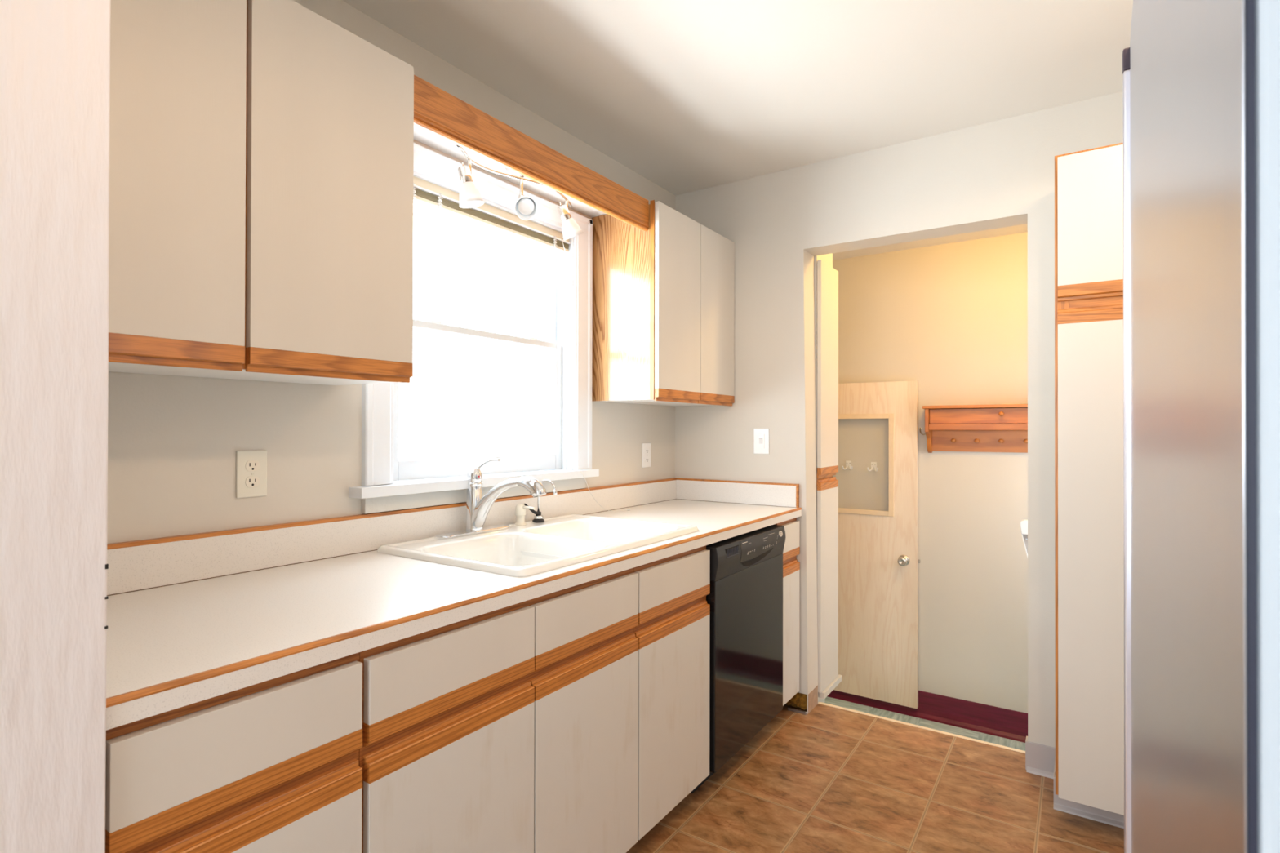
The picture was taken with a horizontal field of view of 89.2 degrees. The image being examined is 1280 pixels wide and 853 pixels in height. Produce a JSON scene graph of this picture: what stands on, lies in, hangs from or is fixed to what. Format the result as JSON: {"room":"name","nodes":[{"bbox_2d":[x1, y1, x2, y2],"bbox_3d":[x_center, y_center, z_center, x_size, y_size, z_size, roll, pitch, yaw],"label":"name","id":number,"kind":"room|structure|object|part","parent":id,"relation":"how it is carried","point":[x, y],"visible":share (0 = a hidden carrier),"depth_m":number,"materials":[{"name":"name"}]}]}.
{"room":"kitchen","nodes":[
{"label":"kitchen","id":0,"kind":"room"},
{"bbox_2d":[106,0,675,543],"bbox_3d":[-0.582,0.048,2.272,0.140,2.444,2.785,0,0,34],"label":"wall","id":1,"kind":"structure","parent":0,"point":[174,442],"depth_m":1.67,"materials":[{"name":"beige paint"}]},
{"bbox_2d":[235,449,266,498],"bbox_3d":[-0.951,0.116,1.592,0.008,0.115,0.071,0,0,34],"label":"outlet","id":2,"kind":"object","parent":1,"relation":"attached to","point":[251,465],"visible":1,"depth_m":1.59,"materials":[{"name":"beige plastic"}]},
{"bbox_2d":[245,476,259,487],"bbox_3d":[-0.950,0.136,1.591,0.004,0.026,0.033,0,0,34],"label":"socket","id":3,"kind":"object","parent":2,"relation":"attached to","point":[251,482],"depth_m":1.59,"materials":[{"name":"white plastic"}]},
{"bbox_2d":[245,460,259,471],"bbox_3d":[-0.950,0.097,1.591,0.004,0.026,0.033,0,0,34],"label":"socket","id":4,"kind":"object","parent":2,"relation":"attached to","point":[251,465],"depth_m":1.59,"materials":[{"name":"white plastic"}]},
{"bbox_2d":[108,0,413,385],"bbox_3d":[-0.889,-0.498,1.396,0.328,0.778,0.703,0,0,34],"label":"upper cabinet","id":5,"kind":"object","parent":1,"relation":"attached to","point":[261,152],"visible":0.78,"depth_m":1.30,"materials":[{"name":"white laminate"}]},
{"bbox_3d":[-0.869,-0.134,1.149,0.019,0.048,0.310,0,0,34],"label":"finger pull","id":6,"kind":"part","parent":5,"relation":"part of","materials":[{"name":"brown wood"}]},
{"bbox_3d":[-0.868,-0.523,1.151,0.019,0.730,0.310,0,0,34],"label":"door","id":7,"kind":"part","parent":5,"relation":"part of","materials":[{"name":"beige laminate"}]},
{"bbox_3d":[-0.777,-0.500,1.321,0.018,0.770,0.703,0,0,34],"label":"frame","id":8,"kind":"part","parent":5,"relation":"part of","materials":[{"name":"brown wood"}]},
{"bbox_3d":[-0.671,-0.132,1.442,0.019,0.048,0.378,0,0,34],"label":"finger pull","id":9,"kind":"part","parent":5,"relation":"part of","materials":[{"name":"brown wood"}]},
{"bbox_3d":[-0.670,-0.521,1.444,0.019,0.730,0.378,0,0,34],"label":"door","id":10,"kind":"part","parent":5,"relation":"part of","materials":[{"name":"beige laminate"}]},
{"bbox_2d":[106,480,795,595],"bbox_3d":[-0.259,0.308,2.052,0.640,0.096,2.506,0,0,34],"label":"backsplash","id":11,"kind":"structure","parent":1,"relation":"attached to","point":[134,568],"depth_m":1.78,"materials":[{"name":"white laminate"}]},
{"bbox_2d":[348,142,599,514],"bbox_3d":[-0.544,-0.304,2.274,0.202,1.108,1.066,0,0,34],"label":"window","id":12,"kind":"structure","parent":1,"relation":"in","point":[389,483],"depth_m":2.39,"materials":[{"name":"white paint"}]},
{"bbox_3d":[-0.513,0.186,2.247,0.122,0.029,1.061,0,0,34],"label":"sill","id":13,"kind":"part","parent":12,"relation":"part of","materials":[{"name":"white paint"}]},
{"bbox_3d":[-0.550,-0.083,2.297,0.032,0.504,0.812,0,0,34],"label":"sash","id":14,"kind":"part","parent":12,"relation":"part of","materials":[{"name":"white glass"}]},
{"bbox_3d":[-0.581,-0.538,2.321,0.032,0.458,0.812,0,0,34],"label":"sash","id":15,"kind":"part","parent":12,"relation":"part of","materials":[{"name":"white paint"}]},
{"bbox_2d":[413,176,630,511],"bbox_3d":[-0.428,-0.206,2.393,0.115,1.126,1.107,0,0,39],"label":"window blind","id":16,"kind":"object","parent":12,"relation":"attached to","point":[427,193],"visible":0.93,"depth_m":2.27,"materials":[{"name":"beige plastic"}]},
{"bbox_3d":[-0.695,-0.722,1.989,0.011,0.051,0.019,0,0,34],"label":"ladder cord","id":17,"kind":"part","parent":16,"relation":"part of","materials":[{"name":"white fabric"}]},
{"bbox_3d":[-0.639,-0.721,2.072,0.011,0.051,0.019,0,0,34],"label":"ladder cord","id":18,"kind":"part","parent":16,"relation":"part of","materials":[{"name":"white fabric"}]},
{"bbox_3d":[-0.522,-0.707,2.282,0.029,0.012,0.804,0,0,34],"label":"rail","id":19,"kind":"part","parent":16,"relation":"part of","materials":[{"name":"beige"}]},
{"bbox_3d":[-0.332,-0.718,2.527,0.011,0.051,0.019,0,0,34],"label":"ladder cord","id":20,"kind":"part","parent":16,"relation":"part of","materials":[{"name":"white fabric"}]},
{"bbox_3d":[-0.165,-0.190,2.646,0.339,1.098,0.063,0,0,-41],"label":"pull cord","id":21,"kind":"part","parent":16,"relation":"part of","materials":[{"name":"white plastic"}]},
{"bbox_2d":[413,124,605,217],"bbox_3d":[-0.406,-0.883,2.174,0.264,0.013,1.119,0,0,34],"label":"board","id":22,"kind":"object","parent":1,"relation":"attached to","point":[421,135],"visible":0.14,"depth_m":2.19,"materials":[{"name":"white plastic"}]},
{"bbox_2d":[456,144,582,239],"bbox_3d":[-0.381,-0.777,2.164,0.140,0.199,0.594,0,0,34],"label":"track light","id":23,"kind":"object","parent":22,"relation":"attached to","point":[526,207],"visible":0.93,"depth_m":2.12,"materials":[{"name":"silver metal"}]},
{"bbox_3d":[-0.521,-0.718,2.013,0.076,0.076,0.075,0,0,34],"label":"lamp shade","id":24,"kind":"part","parent":23,"relation":"part of","materials":[{"name":"white glass"}]},
{"bbox_3d":[-0.396,-0.830,2.176,0.075,0.012,0.592,0,0,34],"label":"rail","id":25,"kind":"part","parent":23,"relation":"part of","materials":[{"name":"silver metal"}]},
{"bbox_3d":[-0.374,-0.720,2.124,0.084,0.084,0.082,0,0,34],"label":"lamp shade","id":26,"kind":"part","parent":23,"relation":"part of","materials":[{"name":"white glass"}]},
{"bbox_3d":[-0.377,-0.726,2.132,0.057,0.057,0.055,0,0,34],"label":"bulb","id":27,"kind":"part","parent":23,"relation":"part of","materials":[{"name":"white glass"}]},
{"bbox_3d":[-0.248,-0.723,2.381,0.076,0.084,0.081,0,0,34],"label":"lamp shade","id":28,"kind":"part","parent":23,"relation":"part of","materials":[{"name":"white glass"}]},
{"bbox_2d":[413,75,648,231],"bbox_3d":[-0.286,-0.832,2.093,0.020,0.120,1.119,0,0,34],"label":"valance","id":29,"kind":"object","parent":22,"relation":"attached to","point":[437,112],"visible":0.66,"depth_m":1.96,"materials":[{"name":"brown wood"}]},
{"bbox_2d":[641,443,650,467],"bbox_3d":[0.031,0.135,3.048,0.008,0.115,0.071,0,0,34],"label":"outlet","id":30,"kind":"object","parent":1,"relation":"attached to","point":[646,447],"visible":1,"depth_m":3.04,"materials":[{"name":"white plastic"}]},
{"bbox_2d":[644,448,648,462],"bbox_3d":[0.034,0.135,3.047,0.002,0.067,0.033,0,0,34],"label":"socket","id":31,"kind":"object","parent":30,"relation":"attached to","point":[646,450],"depth_m":3.04,"materials":[{"name":"white plastic"}]},
{"bbox_2d":[591,200,734,406],"bbox_3d":[0.124,-0.492,2.899,0.329,0.786,0.678,0,0,34],"label":"upper cabinet","id":32,"kind":"object","parent":1,"relation":"attached to","point":[663,334],"visible":0.98,"depth_m":2.66,"materials":[{"name":"white laminate"}]},
{"bbox_3d":[-0.080,-0.489,2.630,0.290,0.768,0.003,0,0,34],"label":"panel","id":33,"kind":"part","parent":32,"relation":"part of","materials":[{"name":"brown wood"}]},
{"bbox_3d":[0.160,-0.513,2.674,0.019,0.730,0.338,0,0,34],"label":"door","id":34,"kind":"part","parent":32,"relation":"part of","materials":[{"name":"beige laminate"}]},
{"bbox_3d":[0.159,-0.124,2.672,0.019,0.048,0.338,0,0,34],"label":"finger pull","id":35,"kind":"part","parent":32,"relation":"part of","materials":[{"name":"brown wood"}]},
{"bbox_3d":[0.348,-0.122,2.953,0.019,0.048,0.331,0,0,34],"label":"finger pull","id":36,"kind":"part","parent":32,"relation":"part of","materials":[{"name":"brown wood"}]},
{"bbox_3d":[0.349,-0.511,2.955,0.019,0.730,0.331,0,0,34],"label":"door","id":37,"kind":"part","parent":32,"relation":"part of","materials":[{"name":"beige laminate"}]},
{"bbox_2d":[342,0,1133,195],"bbox_3d":[0.034,-1.210,-0.075,3.830,0.050,6.000,0,0,34],"label":"ceiling","id":38,"kind":"structure","parent":0,"point":[686,95],"depth_m":2.10,"materials":[{"name":"white paint"}]},
{"bbox_2d":[626,703,1124,852],"bbox_3d":[-0.404,1.290,0.201,2.510,0.060,5.996,0,0,34],"label":"floor","id":39,"kind":"structure","parent":0,"point":[827,779],"depth_m":2.20,"materials":[{"name":"tile"}]},
{"bbox_2d":[105,652,362,852],"bbox_3d":[-0.842,0.826,1.154,0.633,0.876,0.364,0,0,34],"label":"base cabinet","id":40,"kind":"object","parent":39,"relation":"on","point":[272,766],"visible":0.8,"depth_m":0.97,"materials":[{"name":"white laminate"}]},
{"bbox_3d":[-0.588,0.543,0.983,0.019,0.041,0.354,0,0,34],"label":"finger pull","id":41,"kind":"part","parent":40,"relation":"part of","materials":[{"name":"brown wood"}]},
{"bbox_3d":[-0.588,0.603,0.983,0.019,0.044,0.354,0,0,34],"label":"finger pull","id":42,"kind":"part","parent":40,"relation":"part of","materials":[{"name":"brown wood"}]},
{"bbox_3d":[-0.589,0.894,0.981,0.019,0.539,0.354,0,0,34],"label":"door","id":43,"kind":"part","parent":40,"relation":"part of","materials":[{"name":"beige laminate"}]},
{"bbox_2d":[359,551,638,852],"bbox_3d":[-0.503,0.830,1.657,0.633,0.876,0.848,0,0,34],"label":"base cabinet","id":44,"kind":"object","parent":39,"relation":"on","point":[513,728],"visible":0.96,"depth_m":1.42,"materials":[{"name":"white laminate"}]},
{"bbox_3d":[-0.364,0.468,1.314,0.019,0.114,0.416,0,0,34],"label":"drawer","id":45,"kind":"part","parent":44,"relation":"part of","materials":[{"name":"beige laminate"}]},
{"bbox_3d":[-0.365,0.545,1.314,0.019,0.041,0.416,0,0,34],"label":"finger pull","id":46,"kind":"part","parent":44,"relation":"part of","materials":[{"name":"brown wood"}]},
{"bbox_3d":[-0.365,0.896,1.312,0.019,0.539,0.416,0,0,34],"label":"door","id":47,"kind":"part","parent":44,"relation":"part of","materials":[{"name":"beige laminate"}]},
{"bbox_3d":[-0.365,0.605,1.313,0.019,0.044,0.416,0,0,34],"label":"finger pull","id":48,"kind":"part","parent":44,"relation":"part of","materials":[{"name":"brown wood"}]},
{"bbox_2d":[106,477,801,730],"bbox_3d":[-0.250,0.322,2.046,0.660,0.143,2.506,0,0,34],"label":"countertop","id":49,"kind":"structure","parent":44,"relation":"on","point":[192,618],"depth_m":1.42,"materials":[{"name":"white laminate"}]},
{"bbox_2d":[377,514,697,577],"bbox_3d":[-0.272,0.442,2.032,0.574,0.206,0.870,0,0,34],"label":"sink","id":50,"kind":"object","parent":49,"relation":"in","point":[577,538],"visible":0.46,"depth_m":2.03,"materials":[{"name":"white ceramic"}]},
{"bbox_2d":[435,457,546,538],"bbox_3d":[-0.424,0.222,2.024,0.324,0.243,0.292,0,0,34],"label":"faucet","id":51,"kind":"object","parent":50,"relation":"on","point":[478,506],"visible":1,"depth_m":2.06,"materials":[{"name":"silver metal"}]},
{"bbox_3d":[-0.535,0.339,2.098,0.058,0.009,0.292,0,0,34],"label":"deck plate","id":52,"kind":"part","parent":51,"relation":"part of","materials":[{"name":"silver metal"}]},
{"bbox_3d":[-0.503,0.142,2.078,0.126,0.083,0.050,0,0,34],"label":"lever","id":53,"kind":"part","parent":51,"relation":"part of","materials":[{"name":"silver metal"}]},
{"bbox_3d":[-0.459,0.248,2.048,0.222,0.180,0.049,0,0,34],"label":"spout","id":54,"kind":"part","parent":51,"relation":"part of","materials":[{"name":"silver metal"}]},
{"bbox_2d":[515,504,535,525],"bbox_3d":[-0.400,0.308,2.258,0.088,0.073,0.044,0,0,34],"label":"soap dispenser","id":55,"kind":"object","parent":50,"relation":"on","point":[520,510],"visible":1,"depth_m":2.26,"materials":[{"name":"white plastic"}]},
{"bbox_2d":[524,479,557,522],"bbox_3d":[-0.356,0.267,2.330,0.117,0.156,0.068,0,0,-9],"label":"tap","id":56,"kind":"object","parent":50,"relation":"on","point":[538,517],"visible":0.89,"depth_m":2.32,"materials":[{"name":"silver metal"}]},
{"bbox_3d":[-0.382,0.296,2.318,0.020,0.048,0.076,0,0,34],"label":"lever","id":57,"kind":"part","parent":56,"relation":"part of","materials":[{"name":"black rubber"}]},
{"bbox_3d":[-0.129,0.470,1.663,0.019,0.114,0.418,0,0,34],"label":"drawer","id":58,"kind":"part","parent":44,"relation":"part of","materials":[{"name":"beige laminate"}]},
{"bbox_3d":[-0.129,0.607,1.662,0.019,0.044,0.418,0,0,34],"label":"finger pull","id":59,"kind":"part","parent":44,"relation":"part of","materials":[{"name":"brown wood"}]},
{"bbox_3d":[-0.129,0.548,1.663,0.019,0.041,0.418,0,0,34],"label":"finger pull","id":60,"kind":"part","parent":44,"relation":"part of","materials":[{"name":"brown wood"}]},
{"bbox_3d":[-0.130,0.899,1.661,0.019,0.539,0.418,0,0,34],"label":"door","id":61,"kind":"part","parent":44,"relation":"part of","materials":[{"name":"beige laminate"}]},
{"bbox_2d":[633,545,710,839],"bbox_3d":[-0.144,0.833,2.189,0.633,0.876,0.433,0,0,34],"label":"base cabinet","id":62,"kind":"object","parent":39,"relation":"on","point":[672,632],"visible":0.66,"depth_m":1.99,"materials":[{"name":"white laminate"}]},
{"bbox_3d":[0.095,0.783,2.028,0.018,0.776,0.433,0,0,34],"label":"frame","id":63,"kind":"part","parent":62,"relation":"part of","materials":[{"name":"white laminate"}]},
{"bbox_3d":[0.110,0.472,2.017,0.019,0.114,0.423,0,0,34],"label":"drawer","id":64,"kind":"part","parent":62,"relation":"part of","materials":[{"name":"beige laminate"}]},
{"bbox_3d":[0.109,0.610,2.016,0.019,0.044,0.423,0,0,34],"label":"finger pull","id":65,"kind":"part","parent":62,"relation":"part of","materials":[{"name":"brown wood"}]},
{"bbox_3d":[0.109,0.550,2.016,0.019,0.041,0.423,0,0,34],"label":"finger pull","id":66,"kind":"part","parent":62,"relation":"part of","materials":[{"name":"brown wood"}]},
{"bbox_2d":[690,524,785,793],"bbox_3d":[0.178,0.842,2.609,0.620,0.864,0.610,0,0,34],"label":"dishwasher","id":67,"kind":"object","parent":39,"relation":"on","point":[744,599],"visible":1,"depth_m":2.38,"materials":[{"name":"black plastic"}]},
{"bbox_3d":[0.341,1.224,2.497,0.015,0.100,0.590,0,0,34],"label":"toe panel","id":68,"kind":"part","parent":67,"relation":"part of","materials":[{"name":"black metal"}]},
{"bbox_3d":[0.407,0.849,2.454,0.040,0.648,0.610,0,0,34],"label":"door","id":69,"kind":"part","parent":67,"relation":"part of","materials":[{"name":"black"}]},
{"bbox_3d":[0.477,0.457,2.509,0.010,0.080,0.410,0,0,34],"label":"control panel","id":70,"kind":"part","parent":67,"relation":"part of","materials":[{"name":"black plastic"}]},
{"bbox_2d":[773,517,799,706],"bbox_3d":[0.391,0.838,2.982,0.633,0.876,0.226,0,0,34],"label":"base cabinet","id":71,"kind":"object","parent":39,"relation":"on","point":[791,566],"visible":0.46,"depth_m":2.81,"materials":[{"name":"white laminate"}]},
{"bbox_3d":[0.630,0.788,2.821,0.018,0.776,0.226,0,0,34],"label":"frame","id":72,"kind":"part","parent":71,"relation":"part of","materials":[{"name":"white laminate"}]},
{"bbox_3d":[0.645,0.478,2.810,0.019,0.114,0.210,0,0,34],"label":"drawer","id":73,"kind":"part","parent":71,"relation":"part of","materials":[{"name":"beige laminate"}]},
{"bbox_3d":[0.645,0.555,2.810,0.019,0.041,0.210,0,0,34],"label":"finger pull","id":74,"kind":"part","parent":71,"relation":"part of","materials":[{"name":"brown wood"}]},
{"bbox_3d":[0.644,0.906,2.808,0.019,0.539,0.210,0,0,34],"label":"door","id":75,"kind":"part","parent":71,"relation":"part of","materials":[{"name":"beige laminate"}]},
{"bbox_3d":[0.645,0.615,2.810,0.019,0.044,0.210,0,0,34],"label":"finger pull","id":76,"kind":"part","parent":71,"relation":"part of","materials":[{"name":"brown wood"}]},
{"bbox_2d":[787,706,806,715],"bbox_3d":[0.702,1.270,2.897,0.086,0.012,0.012,0,0,34],"label":"metal strip","id":77,"kind":"object","parent":39,"relation":"on","point":[792,709],"visible":1,"depth_m":2.89,"materials":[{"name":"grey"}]},
{"bbox_2d":[817,702,1025,753],"bbox_3d":[1.173,1.291,2.766,0.842,0.032,0.020,0,0,34],"label":"trim","id":78,"kind":"structure","parent":39,"relation":"on","point":[820,703],"depth_m":2.74,"materials":[{"name":"silver wood"}]},
{"bbox_2d":[1053,142,1124,828],"bbox_3d":[1.745,0.199,2.006,0.786,2.150,0.340,0,0,34],"label":"pantry cabinet","id":79,"kind":"object","parent":39,"relation":"on","point":[1089,769],"visible":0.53,"depth_m":2.03,"materials":[{"name":"beige laminate"}]},
{"bbox_3d":[1.495,-0.352,1.985,0.365,0.048,0.019,0,0,34],"label":"finger pull","id":80,"kind":"part","parent":79,"relation":"part of","materials":[{"name":"brown wood"}]},
{"bbox_3d":[1.496,-0.658,1.986,0.365,0.414,0.019,0,0,34],"label":"door","id":81,"kind":"part","parent":79,"relation":"part of","materials":[{"name":"beige laminate"}]},
{"bbox_3d":[1.495,-0.427,1.985,0.365,0.048,0.019,0,0,34],"label":"finger pull","id":82,"kind":"part","parent":79,"relation":"part of","materials":[{"name":"brown wood"}]},
{"bbox_3d":[1.493,0.429,1.981,0.365,1.513,0.019,0,0,34],"label":"door","id":83,"kind":"part","parent":79,"relation":"part of","materials":[{"name":"beige laminate"}]},
{"bbox_3d":[1.685,-0.392,1.878,0.740,0.130,0.016,0,0,34],"label":"rail","id":84,"kind":"part","parent":79,"relation":"part of","materials":[{"name":"brown wood"}]},
{"bbox_2d":[1122,0,1279,852],"bbox_3d":[0.766,0.366,0.411,0.704,1.796,0.773,0,0,34],"label":"refrigerator","id":85,"kind":"object","parent":39,"relation":"on","point":[1201,78],"visible":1,"depth_m":0.37,"materials":[{"name":"grey metal"}]},
{"bbox_3d":[0.698,0.325,0.891,0.054,1.642,0.018,0,0,34],"label":"handle","id":86,"kind":"part","parent":85,"relation":"part of","materials":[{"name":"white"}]},
{"bbox_3d":[0.493,0.319,0.576,0.042,1.699,0.734,0,0,34],"label":"door","id":87,"kind":"part","parent":85,"relation":"part of","materials":[{"name":"grey metal"}]},
{"bbox_2d":[675,91,1123,747],"bbox_3d":[1.240,0.054,2.638,2.470,2.444,0.139,0,0,34],"label":"wall","id":88,"kind":"structure","parent":0,"point":[997,174],"depth_m":2.76,"materials":[{"name":"beige paint"}]},
{"bbox_2d":[753,428,768,453],"bbox_3d":[0.561,0.068,3.006,0.077,0.119,0.010,0,0,34],"label":"dimmer switch","id":89,"kind":"object","parent":88,"relation":"attached to","point":[761,436],"visible":1,"depth_m":3.00,"materials":[{"name":"white plastic"}]},
{"bbox_2d":[786,692,806,709],"bbox_3d":[0.707,1.233,2.940,0.118,0.080,0.088,0,0,34],"label":"insulation","id":90,"kind":"object","parent":88,"relation":"attached to","point":[799,700],"visible":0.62,"depth_m":2.91},
{"bbox_2d":[806,685,817,713],"bbox_3d":[0.780,1.234,2.937,0.008,0.085,0.125,0,0,34],"label":"baseboard","id":91,"kind":"object","parent":88,"relation":"attached to","point":[812,695],"visible":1,"depth_m":2.93,"materials":[{"name":"beige wood"}]},
{"bbox_2d":[1025,736,1055,778],"bbox_3d":[1.500,1.222,2.388,0.140,0.106,0.072,0,0,34],"label":"baseboard","id":92,"kind":"structure","parent":88,"relation":"attached to","point":[1039,758],"depth_m":2.38,"materials":[{"name":"white paint"}]},
{"bbox_2d":[824,696,1025,751],"bbox_3d":[1.539,1.760,3.320,2.400,0.060,1.314,0,0,34],"label":"floor","id":93,"kind":"structure","parent":0,"point":[888,714],"depth_m":3.77,"materials":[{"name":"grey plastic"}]},
{"bbox_2d":[813,253,841,702],"bbox_3d":[0.638,0.323,3.299,0.692,2.811,0.283,0,0,34],"label":"tall cabinet","id":94,"kind":"object","parent":93,"relation":"on","point":[825,277],"visible":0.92,"depth_m":3.07,"materials":[{"name":"beige laminate"}]},
{"bbox_3d":[0.853,0.248,3.129,0.080,0.060,0.233,0,0,34],"label":"oak rail","id":95,"kind":"part","parent":94,"relation":"part of","materials":[{"name":"brown wood"}]},
{"bbox_3d":[0.899,0.763,3.106,0.019,0.933,0.260,0,0,34],"label":"door","id":96,"kind":"part","parent":94,"relation":"part of","materials":[{"name":"beige laminate"}]},
{"bbox_3d":[0.900,0.273,3.109,0.019,0.048,0.260,0,0,34],"label":"finger pull","id":97,"kind":"part","parent":94,"relation":"part of","materials":[{"name":"brown wood"}]},
{"bbox_3d":[0.902,-0.289,3.112,0.019,0.962,0.260,0,0,34],"label":"door","id":98,"kind":"part","parent":94,"relation":"part of","materials":[{"name":"beige laminate"}]},
{"bbox_3d":[0.901,0.216,3.109,0.019,0.048,0.260,0,0,34],"label":"finger pull","id":99,"kind":"part","parent":94,"relation":"part of","materials":[{"name":"brown wood"}]},
{"bbox_2d":[1019,520,1027,557],"bbox_3d":[2.022,1.089,3.008,0.449,1.281,0.060,0,0,34],"label":"basin","id":100,"kind":"object","parent":93,"relation":"on","point":[1024,523],"visible":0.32,"depth_m":3.10,"materials":[{"name":"white plastic"}]},
{"bbox_3d":[2.018,0.748,3.003,0.430,0.462,0.013,0,0,34],"label":"panel","id":101,"kind":"part","parent":100,"relation":"part of","materials":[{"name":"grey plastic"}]},
{"bbox_2d":[832,231,1027,713],"bbox_3d":[1.882,0.289,3.831,2.400,2.890,0.100,0,0,34],"label":"wall","id":102,"kind":"structure","parent":0,"point":[951,319],"depth_m":3.80,"materials":[{"name":"beige paint"}]},
{"bbox_2d":[841,460,853,470],"bbox_3d":[1.322,0.247,4.128,0.068,0.058,0.034,0,0,34],"label":"wall hook","id":103,"kind":"object","parent":102,"relation":"attached to","point":[848,463],"visible":1,"depth_m":4.13,"materials":[{"name":"white plastic"}]},
{"bbox_3d":[1.331,0.244,4.140,0.034,0.052,0.005,0,0,34],"label":"plate","id":104,"kind":"part","parent":103,"relation":"part of","materials":[{"name":"white plastic"}]},
{"bbox_2d":[866,462,878,471],"bbox_3d":[1.452,0.251,4.041,0.068,0.058,0.034,0,0,34],"label":"wall hook","id":105,"kind":"object","parent":102,"relation":"attached to","point":[873,464],"visible":1,"depth_m":4.05,"materials":[{"name":"white plastic"}]},
{"bbox_3d":[1.460,0.248,4.053,0.034,0.052,0.005,0,0,34],"label":"plate","id":106,"kind":"part","parent":105,"relation":"part of","materials":[{"name":"white plastic"}]},
{"bbox_2d":[833,380,919,708],"bbox_3d":[1.317,0.704,4.084,0.822,1.956,0.104,0,0,34],"label":"door","id":107,"kind":"structure","parent":102,"relation":"in","point":[878,561],"depth_m":3.97,"materials":[{"name":"birch plywood"},{"name":"greige paint"},{"name":"metal"}]},
{"bbox_3d":[1.317,0.235,4.092,0.540,0.626,0.008,0,0,34],"label":"window moulding","id":108,"kind":"part","parent":107,"relation":"part of","materials":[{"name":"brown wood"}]},
{"bbox_3d":[1.573,0.805,3.884,0.066,0.066,0.060,0,0,34],"label":"door knob","id":109,"kind":"part","parent":107,"relation":"part of","materials":[{"name":"silver metal"}]},
{"bbox_2d":[827,689,1027,742],"bbox_3d":[1.839,1.660,3.764,2.200,0.147,0.045,0,0,34],"label":"baseboard","id":110,"kind":"structure","parent":102,"relation":"attached to","point":[1002,722],"depth_m":3.76,"materials":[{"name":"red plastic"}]},
{"bbox_2d":[922,404,1027,453],"bbox_3d":[2.068,0.018,3.566,0.939,0.277,0.135,0,0,34],"label":"shelf","id":111,"kind":"object","parent":102,"relation":"attached to","point":[1002,428],"visible":0.6,"depth_m":3.67,"materials":[{"name":"orange wood"}]},
{"bbox_3d":[1.983,-0.070,3.562,0.025,0.025,0.032,0,0,34],"label":"knob","id":112,"kind":"part","parent":111,"relation":"part of","materials":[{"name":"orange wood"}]},
{"bbox_2d":[832,223,1027,260],"bbox_3d":[1.541,-1.121,3.329,2.400,0.078,1.330,0,0,34],"label":"ceiling","id":113,"kind":"structure","parent":0,"point":[1020,228],"depth_m":3.79,"materials":[{"name":"white paint"}]},
{"bbox_3d":[-0.249,0.040,0.450,2.730,2.444,0.139,0,0,34],"label":"wall","id":114,"kind":"structure","parent":0,"visible":0},
{"bbox_2d":[0,0,110,852],"bbox_3d":[-0.724,0.112,0.763,0.023,2.300,0.151,0,0,34],"label":"trim","id":115,"kind":"structure","parent":114,"relation":"attached to","point":[55,55],"depth_m":0.78,"materials":[{"name":"white paint"}]},
{"bbox_2d":[104,564,108,629],"bbox_3d":[-0.674,0.214,0.819,0.004,0.081,0.003,0,0,34],"label":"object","id":116,"kind":"structure","parent":114,"relation":"attached to","point":[106,565],"depth_m":0.82,"materials":[{"name":"black"}]}
]}

